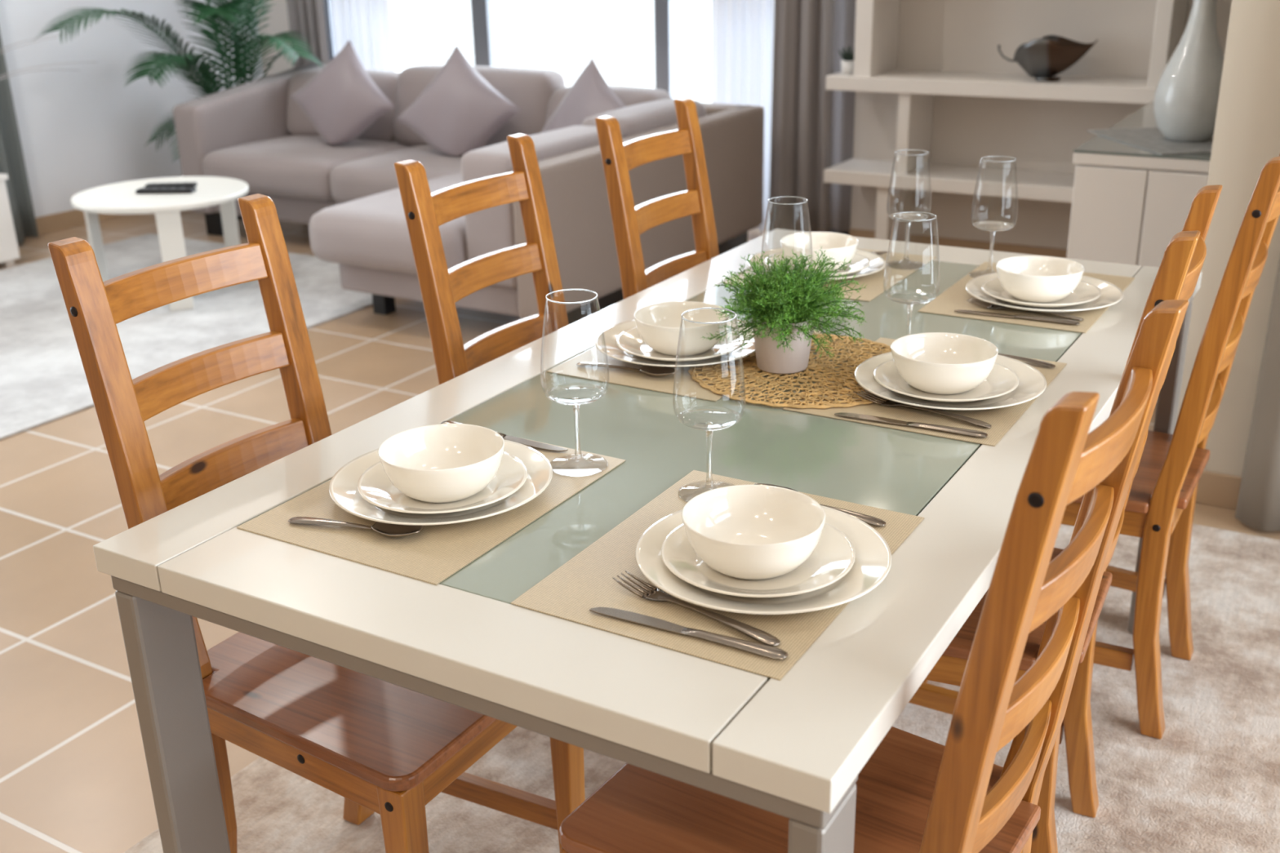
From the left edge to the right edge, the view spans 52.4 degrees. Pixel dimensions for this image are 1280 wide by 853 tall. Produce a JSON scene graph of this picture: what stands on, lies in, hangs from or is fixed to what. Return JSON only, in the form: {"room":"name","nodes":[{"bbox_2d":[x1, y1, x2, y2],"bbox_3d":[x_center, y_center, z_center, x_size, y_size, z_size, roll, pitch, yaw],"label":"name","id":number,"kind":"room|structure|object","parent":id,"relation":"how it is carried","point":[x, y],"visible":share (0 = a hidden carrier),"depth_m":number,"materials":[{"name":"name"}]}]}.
{"room":"dining room","nodes":[
{"label":"dining room","id":0,"kind":"room"},
{"bbox_2d":[0,0,263,217],"bbox_3d":[-4.262,-1.486,4.202,0.150,2.680,8.150,11,24,29],"label":"wall","id":1,"kind":"structure","parent":0,"point":[82,130],"depth_m":6.62,"materials":[{"name":"white paint"}]},
{"bbox_2d":[0,33,39,243],"bbox_3d":[-3.188,-1.940,5.545,0.116,2.480,0.884,11,24,29],"label":"curtain","id":2,"kind":"object","parent":1,"relation":"hanging from","point":[12,163],"visible":0.88,"depth_m":6.17,"materials":[{"name":"grey fabric"}]},
{"bbox_2d":[35,208,125,235],"bbox_3d":[-2.602,-1.241,7.088,0.014,0.085,1.700,11,24,29],"label":"baseboard","id":3,"kind":"structure","parent":1,"relation":"attached to","point":[72,218],"depth_m":6.58,"materials":[{"name":"beige tile"}]},
{"bbox_2d":[255,0,293,77],"bbox_3d":[1.098,-2.120,5.544,7.580,2.680,0.150,11,24,29],"label":"wall","id":4,"kind":"structure","parent":0,"point":[278,23],"depth_m":7.42,"materials":[{"name":"beige paint"}]},
{"bbox_2d":[286,0,329,67],"bbox_3d":[-1.811,-2.499,6.921,0.283,2.480,0.087,11,24,29],"label":"curtain","id":5,"kind":"object","parent":4,"relation":"hanging from","point":[305,17],"visible":0.23,"depth_m":7.03,"materials":[{"name":"grey fabric"}]},
{"bbox_2d":[330,0,395,71],"bbox_3d":[-1.498,-2.477,6.845,0.420,2.480,0.055,11,24,29],"label":"sheer curtain","id":6,"kind":"object","parent":4,"relation":"hanging from","point":[366,24],"visible":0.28,"depth_m":6.97,"materials":[{"name":"white fabric"}]},
{"bbox_2d":[323,0,848,235],"bbox_3d":[-0.388,-2.293,6.400,3.220,2.450,0.080,11,24,29],"label":"window","id":7,"kind":"structure","parent":4,"relation":"in","point":[483,11],"depth_m":6.33,"materials":[{"name":"grey metal"}]},
{"bbox_2d":[711,0,774,231],"bbox_3d":[0.465,-2.099,5.748,0.340,2.480,0.055,11,24,29],"label":"sheer curtain","id":8,"kind":"object","parent":4,"relation":"hanging from","point":[743,30],"visible":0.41,"depth_m":5.92,"materials":[{"name":"white fabric"}]},
{"bbox_2d":[0,209,1279,852],"bbox_3d":[-0.918,0.459,2.821,7.880,0.100,8.400,11,24,29],"label":"floor","id":9,"kind":"structure","parent":0,"point":[74,777],"depth_m":3.09,"materials":[{"name":"beige tile"}]},
{"bbox_2d":[0,173,20,266],"bbox_3d":[-3.158,-0.798,5.512,0.300,0.410,0.950,11,24,29],"label":"cabinet","id":10,"kind":"object","parent":9,"relation":"on","point":[9,250],"visible":1,"depth_m":5.80,"materials":[{"name":"white"}]},
{"bbox_2d":[0,35,56,53],"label":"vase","id":11,"kind":"object","parent":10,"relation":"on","point":[52,35],"depth_m":5.57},
{"bbox_2d":[0,62,72,79],"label":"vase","id":12,"kind":"object","parent":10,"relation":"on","point":[37,66],"depth_m":5.72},
{"bbox_2d":[32,0,323,161],"bbox_3d":[-2.199,-1.740,6.374,1.403,1.512,0.717,-12,24,-27],"label":"potted palm","id":13,"kind":"object","parent":9,"relation":"on","point":[241,8],"visible":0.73,"depth_m":6.39,"materials":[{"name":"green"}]},
{"bbox_2d":[0,233,373,439],"bbox_3d":[-2.289,-0.370,4.906,1.880,0.008,2.670,11,24,29],"label":"rug","id":14,"kind":"object","parent":9,"relation":"on","point":[43,380],"visible":0.52,"depth_m":4.91,"materials":[{"name":"white carpet"}]},
{"bbox_2d":[71,176,248,311],"bbox_3d":[-1.912,-0.749,5.284,0.674,0.413,0.674,11,24,29],"label":"coffee table","id":15,"kind":"object","parent":14,"relation":"on","point":[121,197],"visible":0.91,"depth_m":5.11,"materials":[{"name":"white paint"}]},
{"bbox_2d":[135,186,196,193],"bbox_3d":[-1.891,-0.943,5.193,0.230,0.018,0.055,1,21,5],"label":"remote control","id":16,"kind":"object","parent":15,"relation":"on","point":[175,189],"visible":1,"depth_m":5.17,"materials":[{"name":"black plastic"}]},
{"bbox_2d":[144,182,197,187],"bbox_3d":[-1.908,-0.982,5.295,0.200,0.018,0.050,-2,21,-1],"label":"remote control","id":17,"kind":"object","parent":15,"relation":"on","point":[170,184],"visible":0.92,"depth_m":5.27,"materials":[{"name":"black plastic"}]},
{"bbox_2d":[173,62,764,324],"bbox_3d":[-1.041,-1.089,5.624,2.640,0.785,1.794,11,24,29],"label":"sofa","id":18,"kind":"object","parent":9,"relation":"on","point":[254,133],"visible":0.64,"depth_m":5.35,"materials":[{"name":"beige fabric"}]},
{"bbox_2d":[202,135,414,200],"bbox_3d":[-1.553,-1.249,6.181,0.834,0.203,0.704,11,24,29],"label":"seat cushion","id":19,"kind":"object","parent":18,"relation":"on","point":[277,167],"depth_m":5.95,"materials":[{"name":"beige fabric"}]},
{"bbox_2d":[288,40,395,145],"bbox_3d":[-1.380,-1.541,6.005,0.554,0.456,0.208,11,24,29],"label":"throw pillow","id":20,"kind":"object","parent":18,"relation":"on","point":[341,100],"visible":1,"depth_m":5.96,"materials":[{"name":"grey fabric"}]},
{"bbox_2d":[287,68,400,141],"bbox_3d":[-1.429,-1.585,6.412,0.758,0.326,0.282,11,24,29],"label":"cushion","id":21,"kind":"object","parent":18,"relation":"on","point":[385,128],"depth_m":6.24,"materials":[{"name":"beige fabric"}]},
{"bbox_2d":[308,173,467,274],"bbox_3d":[-0.573,-0.880,5.219,0.732,0.222,1.487,11,24,29],"label":"cushion","id":22,"kind":"object","parent":18,"relation":"on","point":[370,233],"depth_m":4.67,"materials":[{"name":"beige fabric"}]},
{"bbox_2d":[329,145,462,204],"bbox_3d":[-0.865,-1.110,5.787,0.804,0.208,0.724,11,24,29],"label":"seat cushion","id":23,"kind":"object","parent":18,"relation":"on","point":[369,175],"depth_m":5.62,"materials":[{"name":"beige fabric"}]},
{"bbox_2d":[395,45,521,156],"bbox_3d":[-0.795,-1.418,5.660,0.570,0.449,0.212,11,24,29],"label":"throw pillow","id":24,"kind":"object","parent":18,"relation":"on","point":[458,113],"visible":0.98,"depth_m":5.62,"materials":[{"name":"grey fabric"}]},
{"bbox_2d":[394,64,565,147],"bbox_3d":[-0.753,-1.474,6.028,0.928,0.366,0.282,11,24,29],"label":"cushion","id":25,"kind":"object","parent":18,"relation":"on","point":[534,91],"depth_m":5.83,"materials":[{"name":"beige fabric"}]},
{"bbox_2d":[461,125,622,287],"bbox_3d":[-0.331,-0.812,4.698,0.241,0.466,0.746,11,24,29],"label":"cushion","id":26,"kind":"object","parent":18,"relation":"on","point":[488,230],"depth_m":4.42,"materials":[{"name":"beige fabric"}]},
{"bbox_2d":[540,57,626,133],"bbox_3d":[-0.218,-1.291,5.343,0.216,0.416,0.557,-14,24,-30],"label":"throw pillow","id":27,"kind":"object","parent":18,"relation":"on","point":[590,95],"visible":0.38,"depth_m":5.31,"materials":[{"name":"grey fabric"}]},
{"bbox_2d":[545,85,671,124],"bbox_3d":[-0.141,-1.322,5.680,0.608,0.306,0.292,11,24,29],"label":"cushion","id":28,"kind":"object","parent":18,"relation":"on","point":[628,95],"depth_m":5.57,"materials":[{"name":"beige fabric"}]},
{"bbox_2d":[580,98,706,138],"bbox_3d":[0.025,-1.048,5.265,0.255,0.486,0.690,11,24,29],"label":"cushion","id":29,"kind":"object","parent":18,"relation":"on","point":[655,114],"depth_m":5.05,"materials":[{"name":"beige fabric"}]},
{"bbox_2d":[124,524,1279,852],"bbox_3d":[0.545,0.835,1.605,2.865,0.008,3.600,11,24,29],"label":"dining rug","id":30,"kind":"object","parent":9,"relation":"on","point":[1211,784],"visible":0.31,"depth_m":2.25,"materials":[{"name":"beige carpet"}]},
{"bbox_2d":[48,193,585,852],"bbox_3d":[-0.394,0.245,1.757,0.513,1.022,0.398,11,24,29],"label":"dining chair","id":31,"kind":"object","parent":30,"relation":"on","point":[388,749],"visible":0.57,"depth_m":1.68,"materials":[{"name":"brown wood"}]},
{"bbox_2d":[394,133,568,385],"bbox_3d":[-0.072,0.049,2.248,0.513,1.022,0.398,11,24,29],"label":"dining chair","id":32,"kind":"object","parent":30,"relation":"on","point":[424,211],"visible":0.33,"depth_m":2.22,"materials":[{"name":"brown wood"}]},
{"bbox_2d":[93,228,1201,852],"bbox_3d":[0.231,0.267,2.057,0.870,0.740,1.766,11,24,29],"label":"dining table","id":33,"kind":"object","parent":30,"relation":"on","point":[796,747],"visible":0.64,"depth_m":1.41,"materials":[{"name":"beige paint"}]},
{"bbox_2d":[236,438,626,585],"bbox_3d":[-0.235,0.078,1.540,0.285,0.001,0.372,11,24,29],"label":"placemat","id":34,"kind":"object","parent":33,"relation":"on","point":[433,554],"visible":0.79,"depth_m":1.44,"materials":[{"name":"fabric"}]},
{"bbox_2d":[288,516,423,537],"bbox_3d":[-0.316,0.110,1.443,0.166,0.012,0.038,6,22,17],"label":"spoon","id":35,"kind":"object","parent":34,"relation":"on","point":[394,531],"visible":0.94,"depth_m":1.44,"materials":[{"name":"silver metal"}]},
{"bbox_2d":[370,521,423,537],"bbox_3d":[-0.265,0.115,1.427,0.059,0.012,0.038,6,22,17],"label":"bowl","id":36,"kind":"object","parent":35,"relation":"on","point":[394,531],"depth_m":1.43,"materials":[{"name":"silver metal"}]},
{"bbox_2d":[328,439,553,525],"bbox_3d":[-0.233,0.067,1.538,0.262,0.019,0.262,11,24,29],"label":"dinner plate","id":37,"kind":"object","parent":34,"relation":"on","point":[343,486],"visible":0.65,"depth_m":1.50,"materials":[{"name":"beige ceramic"}]},
{"bbox_2d":[357,451,528,513],"bbox_3d":[-0.231,0.067,1.533,0.199,0.017,0.199,11,24,29],"label":"plate","id":38,"kind":"object","parent":37,"relation":"on","point":[374,486],"visible":0.53,"depth_m":1.51,"materials":[{"name":"beige ceramic"}]},
{"bbox_2d":[377,423,504,502],"bbox_3d":[-0.230,0.048,1.521,0.146,0.055,0.146,11,24,29],"label":"bowl","id":39,"kind":"object","parent":38,"relation":"on","point":[442,463],"visible":1,"depth_m":1.55,"materials":[{"name":"white ceramic"}]},
{"bbox_2d":[440,420,568,451],"bbox_3d":[-0.180,0.012,1.695,0.204,0.006,0.018,12,25,30],"label":"table knife","id":40,"kind":"object","parent":34,"relation":"on","point":[525,442],"visible":0.62,"depth_m":1.67,"materials":[{"name":"silver metal"}]},
{"bbox_2d":[540,288,609,476],"bbox_3d":[-0.078,-0.053,1.567,0.083,0.216,0.083,11,24,29],"label":"wine glass","id":41,"kind":"object","parent":34,"relation":"on","point":[579,464],"visible":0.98,"depth_m":1.59,"materials":[{"name":"clear glass"}]},
{"bbox_2d":[540,297,609,393],"bbox_3d":[-0.079,-0.097,1.550,0.083,0.121,0.083,11,24,29],"label":"glass bowl","id":42,"kind":"object","parent":41,"relation":"on","point":[571,388],"depth_m":1.59,"materials":[{"name":"clear glass"}]},
{"bbox_2d":[546,318,821,401],"bbox_3d":[0.077,-0.118,2.032,0.285,0.001,0.372,11,24,29],"label":"placemat","id":43,"kind":"object","parent":33,"relation":"on","point":[683,384],"visible":0.36,"depth_m":1.92,"materials":[{"name":"fabric"}]},
{"bbox_2d":[576,361,678,377],"bbox_3d":[-0.020,-0.087,1.937,0.166,0.012,0.038,9,23,25],"label":"spoon","id":44,"kind":"object","parent":43,"relation":"on","point":[653,371],"visible":0.97,"depth_m":1.93,"materials":[{"name":"silver metal"}]},
{"bbox_2d":[639,364,678,377],"bbox_3d":[0.028,-0.079,1.915,0.059,0.012,0.038,9,23,25],"label":"bowl","id":45,"kind":"object","parent":44,"relation":"on","point":[653,371],"depth_m":1.92,"materials":[{"name":"silver metal"}]},
{"bbox_2d":[594,319,755,368],"bbox_3d":[0.061,-0.127,2.014,0.262,0.019,0.262,11,24,29],"label":"dinner plate","id":46,"kind":"object","parent":43,"relation":"on","point":[608,336],"visible":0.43,"depth_m":1.98,"materials":[{"name":"beige ceramic"}]},
{"bbox_2d":[616,326,745,362],"bbox_3d":[0.062,-0.127,2.009,0.199,0.017,0.199,11,24,29],"label":"plate","id":47,"kind":"object","parent":46,"relation":"on","point":[629,340],"visible":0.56,"depth_m":1.99,"materials":[{"name":"beige ceramic"}]},
{"bbox_2d":[633,301,728,355],"bbox_3d":[0.064,-0.146,1.997,0.146,0.055,0.146,11,24,29],"label":"bowl","id":48,"kind":"object","parent":47,"relation":"on","point":[659,325],"visible":0.95,"depth_m":1.97,"materials":[{"name":"white ceramic"}]},
{"bbox_2d":[760,195,813,279],"bbox_3d":[0.233,-0.253,2.070,0.083,0.216,0.083,10,24,27],"label":"wine glass","id":49,"kind":"object","parent":43,"relation":"on","point":[783,196],"visible":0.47,"depth_m":2.04,"materials":[{"name":"clear glass"}]},
{"bbox_2d":[511,470,924,680],"bbox_3d":[0.094,0.138,1.364,0.291,0.001,0.379,11,24,29],"label":"placemat","id":50,"kind":"object","parent":33,"relation":"on","point":[584,582],"visible":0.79,"depth_m":1.28,"materials":[{"name":"fabric"}]},
{"bbox_2d":[589,606,787,659],"bbox_3d":[0.043,0.191,1.218,0.204,0.006,0.018,10,24,27],"label":"table knife","id":51,"kind":"object","parent":50,"relation":"on","point":[751,646],"visible":1,"depth_m":1.21,"materials":[{"name":"silver metal"}]},
{"bbox_2d":[612,570,780,646],"bbox_3d":[0.053,0.175,1.252,0.196,0.010,0.024,16,27,38],"label":"fork","id":52,"kind":"object","parent":50,"relation":"on","point":[656,594],"visible":0.98,"depth_m":1.25,"materials":[{"name":"silver metal"}]},
{"bbox_2d":[672,307,746,502],"bbox_3d":[0.079,-0.022,1.479,0.083,0.216,0.083,-11,23,-23],"label":"wine glass","id":53,"kind":"object","parent":50,"relation":"on","point":[708,420],"visible":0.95,"depth_m":1.50,"materials":[{"name":"clear glass"}]},
{"bbox_2d":[672,317,746,416],"bbox_3d":[0.078,-0.067,1.462,0.083,0.121,0.083,-11,23,-23],"label":"glass bowl","id":54,"kind":"object","parent":53,"relation":"on","point":[700,411],"depth_m":1.51,"materials":[{"name":"clear glass"}]},
{"bbox_2d":[635,505,892,614],"bbox_3d":[0.126,0.136,1.340,0.262,0.019,0.262,11,24,29],"label":"dinner plate","id":55,"kind":"object","parent":50,"relation":"on","point":[872,565],"visible":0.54,"depth_m":1.29,"materials":[{"name":"beige ceramic"}]},
{"bbox_2d":[661,522,855,597],"bbox_3d":[0.121,0.134,1.339,0.199,0.017,0.199,11,24,29],"label":"plate","id":56,"kind":"object","parent":55,"relation":"on","point":[833,556],"visible":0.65,"depth_m":1.31,"materials":[{"name":"beige ceramic"}]},
{"bbox_2d":[681,484,826,580],"bbox_3d":[0.116,0.113,1.330,0.146,0.055,0.146,11,24,29],"label":"bowl","id":57,"kind":"object","parent":56,"relation":"on","point":[753,532],"visible":1,"depth_m":1.36,"materials":[{"name":"white ceramic"}]},
{"bbox_2d":[753,483,885,526],"bbox_3d":[0.199,0.089,1.467,0.166,0.012,0.038,13,25,32],"label":"spoon","id":58,"kind":"object","parent":50,"relation":"on","point":[869,519],"visible":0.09,"depth_m":1.44,"materials":[{"name":"silver metal"}]},
{"bbox_2d":[753,483,798,492],"bbox_3d":[0.154,0.079,1.496,0.059,0.012,0.038,13,25,32],"label":"bowl","id":59,"kind":"object","parent":58,"relation":"on","point":[755,483],"depth_m":1.51,"materials":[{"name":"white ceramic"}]},
{"bbox_2d":[688,333,891,408],"bbox_3d":[0.245,-0.087,1.934,0.347,0.004,0.348,-13,24,-27],"label":"mat","id":60,"kind":"object","parent":33,"relation":"on","point":[857,350],"visible":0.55,"depth_m":1.89,"materials":[{"name":"beige wicker"}]},
{"bbox_2d":[701,245,866,373],"bbox_3d":[0.224,-0.173,1.894,0.228,0.184,0.256,11,24,29],"label":"potted fern","id":61,"kind":"object","parent":60,"relation":"on","point":[784,309],"visible":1,"depth_m":1.87,"materials":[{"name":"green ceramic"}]},
{"bbox_2d":[751,314,814,373],"bbox_3d":[0.211,-0.127,1.921,0.095,0.079,0.095,11,24,29],"label":"pot","id":62,"kind":"object","parent":61,"relation":"on","point":[771,359],"depth_m":1.89,"materials":[{"name":"beige ceramic"}]},
{"bbox_2d":[723,248,936,302],"bbox_3d":[0.369,-0.300,2.489,0.287,0.001,0.360,11,24,29],"label":"placemat","id":63,"kind":"object","parent":33,"relation":"on","point":[875,282],"visible":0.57,"depth_m":2.42,"materials":[{"name":"fabric"}]},
{"bbox_2d":[746,247,885,282],"bbox_3d":[0.335,-0.306,2.477,0.262,0.019,0.262,11,24,29],"label":"dinner plate","id":64,"kind":"object","parent":63,"relation":"on","point":[877,263],"visible":0.25,"depth_m":2.48,"materials":[{"name":"beige ceramic"}]},
{"bbox_2d":[764,251,870,277],"bbox_3d":[0.337,-0.306,2.472,0.199,0.017,0.199,11,24,29],"label":"plate","id":65,"kind":"object","parent":64,"relation":"on","point":[859,262],"visible":0.22,"depth_m":2.47,"materials":[{"name":"beige ceramic"}]},
{"bbox_2d":[780,231,858,273],"bbox_3d":[0.338,-0.325,2.460,0.146,0.055,0.146,11,24,29],"label":"bowl","id":66,"kind":"object","parent":65,"relation":"on","point":[840,246],"visible":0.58,"depth_m":2.47,"materials":[{"name":"white ceramic"}]},
{"bbox_2d":[870,250,891,254],"bbox_3d":[0.409,-0.357,2.618,0.196,0.010,0.024,12,25,31],"label":"fork","id":67,"kind":"object","parent":63,"relation":"on","point":[888,251],"visible":0.32,"depth_m":2.58,"materials":[{"name":"silver metal"}]},
{"bbox_2d":[886,149,931,270],"bbox_3d":[0.509,-0.411,2.466,0.083,0.216,0.083,6,22,17],"label":"wine glass","id":68,"kind":"object","parent":63,"relation":"on","point":[907,264],"visible":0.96,"depth_m":2.49,"materials":[{"name":"clear glass"}]},
{"bbox_2d":[782,337,1066,446],"bbox_3d":[0.415,-0.059,1.857,0.292,0.001,0.370,11,24,29],"label":"placemat","id":69,"kind":"object","parent":33,"relation":"on","point":[1001,420],"visible":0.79,"depth_m":1.75,"materials":[{"name":"fabric"}]},
{"bbox_2d":[834,412,987,437],"bbox_3d":[0.353,-0.004,1.706,0.204,0.006,0.018,9,23,26],"label":"table knife","id":70,"kind":"object","parent":69,"relation":"on","point":[923,425],"visible":1,"depth_m":1.70,"materials":[{"name":"silver metal"}]},
{"bbox_2d":[883,211,940,352],"bbox_3d":[0.405,-0.207,1.941,0.083,0.216,0.083,1,21,5],"label":"wine glass","id":71,"kind":"object","parent":69,"relation":"on","point":[908,297],"visible":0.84,"depth_m":1.95,"materials":[{"name":"clear glass"}]},
{"bbox_2d":[856,389,991,427],"bbox_3d":[0.380,-0.024,1.751,0.196,0.010,0.024,16,27,37],"label":"fork","id":72,"kind":"object","parent":69,"relation":"on","point":[885,402],"visible":0.93,"depth_m":1.75,"materials":[{"name":"silver metal"}]},
{"bbox_2d":[854,351,1046,410],"bbox_3d":[0.432,-0.061,1.823,0.262,0.019,0.262,11,24,29],"label":"dinner plate","id":73,"kind":"object","parent":69,"relation":"on","point":[1033,383],"visible":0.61,"depth_m":1.79,"materials":[{"name":"beige ceramic"}]},
{"bbox_2d":[873,359,1019,402],"bbox_3d":[0.427,-0.064,1.821,0.199,0.017,0.199,11,24,29],"label":"plate","id":74,"kind":"object","parent":73,"relation":"on","point":[1002,380],"visible":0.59,"depth_m":1.80,"materials":[{"name":"beige ceramic"}]},
{"bbox_2d":[890,332,998,394],"bbox_3d":[0.422,-0.084,1.813,0.146,0.055,0.146,11,24,29],"label":"bowl","id":75,"kind":"object","parent":74,"relation":"on","point":[931,362],"visible":1,"depth_m":1.80,"materials":[{"name":"white ceramic"}]},
{"bbox_2d":[997,353,1055,368],"bbox_3d":[0.544,-0.108,1.960,0.166,0.012,0.038,14,26,35],"label":"spoon","id":76,"kind":"object","parent":69,"relation":"on","point":[1026,359],"visible":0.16,"depth_m":1.93,"materials":[{"name":"silver metal"}]},
{"bbox_2d":[917,262,1134,333],"bbox_3d":[0.690,-0.234,2.299,0.278,0.001,0.385,11,24,29],"label":"placemat","id":77,"kind":"object","parent":33,"relation":"on","point":[954,298],"visible":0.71,"depth_m":2.21,"materials":[{"name":"fabric"}]},
{"bbox_2d":[968,155,1017,278],"bbox_3d":[0.647,-0.381,2.380,0.083,0.216,0.083,2,21,9],"label":"wine glass","id":78,"kind":"object","parent":77,"relation":"on","point":[992,226],"visible":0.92,"depth_m":2.40,"materials":[{"name":"clear glass"}]},
{"bbox_2d":[954,309,1079,324],"bbox_3d":[0.623,-0.183,2.157,0.204,0.006,0.018,9,23,25],"label":"table knife","id":79,"kind":"object","parent":77,"relation":"on","point":[1023,317],"visible":1,"depth_m":2.15,"materials":[{"name":"silver metal"}]},
{"bbox_2d":[966,297,1083,320],"bbox_3d":[0.646,-0.197,2.185,0.196,0.010,0.024,13,25,32],"label":"fork","id":80,"kind":"object","parent":77,"relation":"on","point":[976,302],"visible":0.94,"depth_m":2.20,"materials":[{"name":"silver metal"}]},
{"bbox_2d":[965,272,1123,313],"bbox_3d":[0.698,-0.229,2.256,0.262,0.019,0.262,11,24,29],"label":"dinner plate","id":81,"kind":"object","parent":77,"relation":"on","point":[1111,294],"visible":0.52,"depth_m":2.23,"materials":[{"name":"beige ceramic"}]},
{"bbox_2d":[981,276,1101,308],"bbox_3d":[0.693,-0.231,2.255,0.199,0.017,0.199,11,24,29],"label":"plate","id":82,"kind":"object","parent":81,"relation":"on","point":[1085,291],"visible":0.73,"depth_m":2.24,"materials":[{"name":"beige ceramic"}]},
{"bbox_2d":[995,255,1084,302],"bbox_3d":[0.688,-0.251,2.246,0.146,0.055,0.146,11,24,29],"label":"bowl","id":83,"kind":"object","parent":82,"relation":"on","point":[1029,278],"visible":1,"depth_m":2.22,"materials":[{"name":"white ceramic"}]},
{"bbox_2d":[595,97,719,299],"bbox_3d":[0.231,-0.124,2.682,0.513,1.022,0.398,11,24,30],"label":"dining chair","id":84,"kind":"object","parent":30,"relation":"on","point":[629,221],"visible":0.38,"depth_m":2.66,"materials":[{"name":"brown wood"}]},
{"bbox_2d":[559,299,1188,852],"bbox_3d":[0.222,0.364,1.412,0.513,1.022,0.398,12,25,31],"label":"dining chair","id":85,"kind":"object","parent":30,"relation":"on","point":[915,793],"visible":0.83,"depth_m":1.23,"materials":[{"name":"brown wood"}]},
{"bbox_2d":[908,184,1222,852],"bbox_3d":[0.487,0.171,1.898,0.513,1.022,0.398,9,23,26],"label":"dining chair","id":86,"kind":"object","parent":30,"relation":"on","point":[1182,262],"visible":0.2,"depth_m":1.79,"materials":[{"name":"brown wood"}]},
{"bbox_2d":[923,153,1279,739],"bbox_3d":[0.825,-0.010,2.350,0.513,1.022,0.398,11,24,29],"label":"dining chair","id":87,"kind":"object","parent":30,"relation":"on","point":[1159,509],"visible":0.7,"depth_m":2.21,"materials":[{"name":"brown wood"}]},
{"bbox_2d":[823,0,1188,242],"bbox_3d":[1.609,-1.611,4.997,1.767,2.100,0.329,11,24,29],"label":"shelving unit","id":88,"kind":"object","parent":9,"relation":"on","point":[877,21],"visible":0.76,"depth_m":5.28,"materials":[{"name":"white paint"}]},
{"bbox_2d":[837,45,854,74],"bbox_3d":[0.867,-1.528,5.419,0.083,0.114,0.092,-7,22,-14],"label":"potted succulent","id":89,"kind":"object","parent":88,"relation":"on","point":[847,63],"visible":0.92,"depth_m":5.40,"materials":[{"name":"white ceramic"}]},
{"bbox_2d":[840,59,853,74],"bbox_3d":[0.864,-1.497,5.422,0.056,0.055,0.056,11,24,29],"label":"pot","id":90,"kind":"object","parent":89,"relation":"on","point":[846,65],"depth_m":5.40,"materials":[{"name":"white ceramic"}]},
{"bbox_2d":[997,35,1097,81],"bbox_3d":[1.574,-1.428,5.050,0.380,0.163,0.174,11,24,29],"label":"bowl","id":91,"kind":"object","parent":88,"relation":"on","point":[1042,59],"visible":1,"depth_m":5.01,"materials":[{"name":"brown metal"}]},
{"bbox_2d":[1066,101,1211,400],"bbox_3d":[1.848,-0.597,4.237,0.637,0.743,1.230,11,24,29],"label":"sideboard","id":92,"kind":"object","parent":9,"relation":"on","point":[1129,202],"visible":0.38,"depth_m":3.74,"materials":[{"name":"white wood"}]},
{"bbox_2d":[1086,127,1213,155],"bbox_3d":[1.664,-0.861,3.893,0.470,0.003,0.470,-4,21,-7],"label":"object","id":93,"kind":"object","parent":92,"relation":"on","point":[1149,139],"visible":0.5,"depth_m":3.84,"materials":[{"name":"grey fabric"}]},
{"bbox_2d":[1153,0,1224,142],"bbox_3d":[1.625,-1.099,3.785,0.212,0.520,0.212,11,24,29],"label":"vase","id":94,"kind":"object","parent":93,"relation":"on","point":[1187,92],"visible":0.91,"depth_m":3.75,"materials":[{"name":"white ceramic"}]},
{"bbox_2d":[850,0,1231,249],"bbox_3d":[2.626,-1.775,4.556,3.885,2.680,0.100,11,24,29],"label":"wall","id":95,"kind":"structure","parent":0,"point":[935,35],"depth_m":5.40,"materials":[{"name":"beige paint"}]},
{"bbox_2d":[768,0,835,231],"bbox_3d":[0.690,-2.007,5.454,0.304,2.450,0.087,11,24,29],"label":"curtain","id":96,"kind":"object","parent":95,"relation":"hanging from","point":[803,42],"visible":0.85,"depth_m":5.69,"materials":[{"name":"grey fabric"}]},
{"bbox_2d":[830,0,856,231],"bbox_3d":[0.868,-2.049,5.553,0.161,2.450,0.035,16,27,37],"label":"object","id":97,"kind":"structure","parent":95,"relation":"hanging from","point":[843,101],"depth_m":5.79,"materials":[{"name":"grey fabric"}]},
{"bbox_2d":[848,228,1067,257],"bbox_3d":[2.624,-0.541,4.978,3.885,0.075,0.012,11,24,29],"label":"baseboard","id":98,"kind":"structure","parent":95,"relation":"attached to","point":[1022,249],"depth_m":5.62,"materials":[{"name":"brown wood"}]},
{"bbox_2d":[1176,0,1279,510],"bbox_3d":[2.247,-0.921,2.354,2.138,2.680,0.152,11,24,29],"label":"wall","id":99,"kind":"structure","parent":0,"point":[1246,132],"depth_m":2.99,"materials":[{"name":"beige paint"}]},
{"bbox_2d":[1235,257,1279,531],"bbox_3d":[1.646,-0.892,2.530,0.583,2.500,0.069,12,25,31],"label":"curtain","id":100,"kind":"object","parent":99,"relation":"hanging from","point":[1258,506],"visible":1,"depth_m":3.02,"materials":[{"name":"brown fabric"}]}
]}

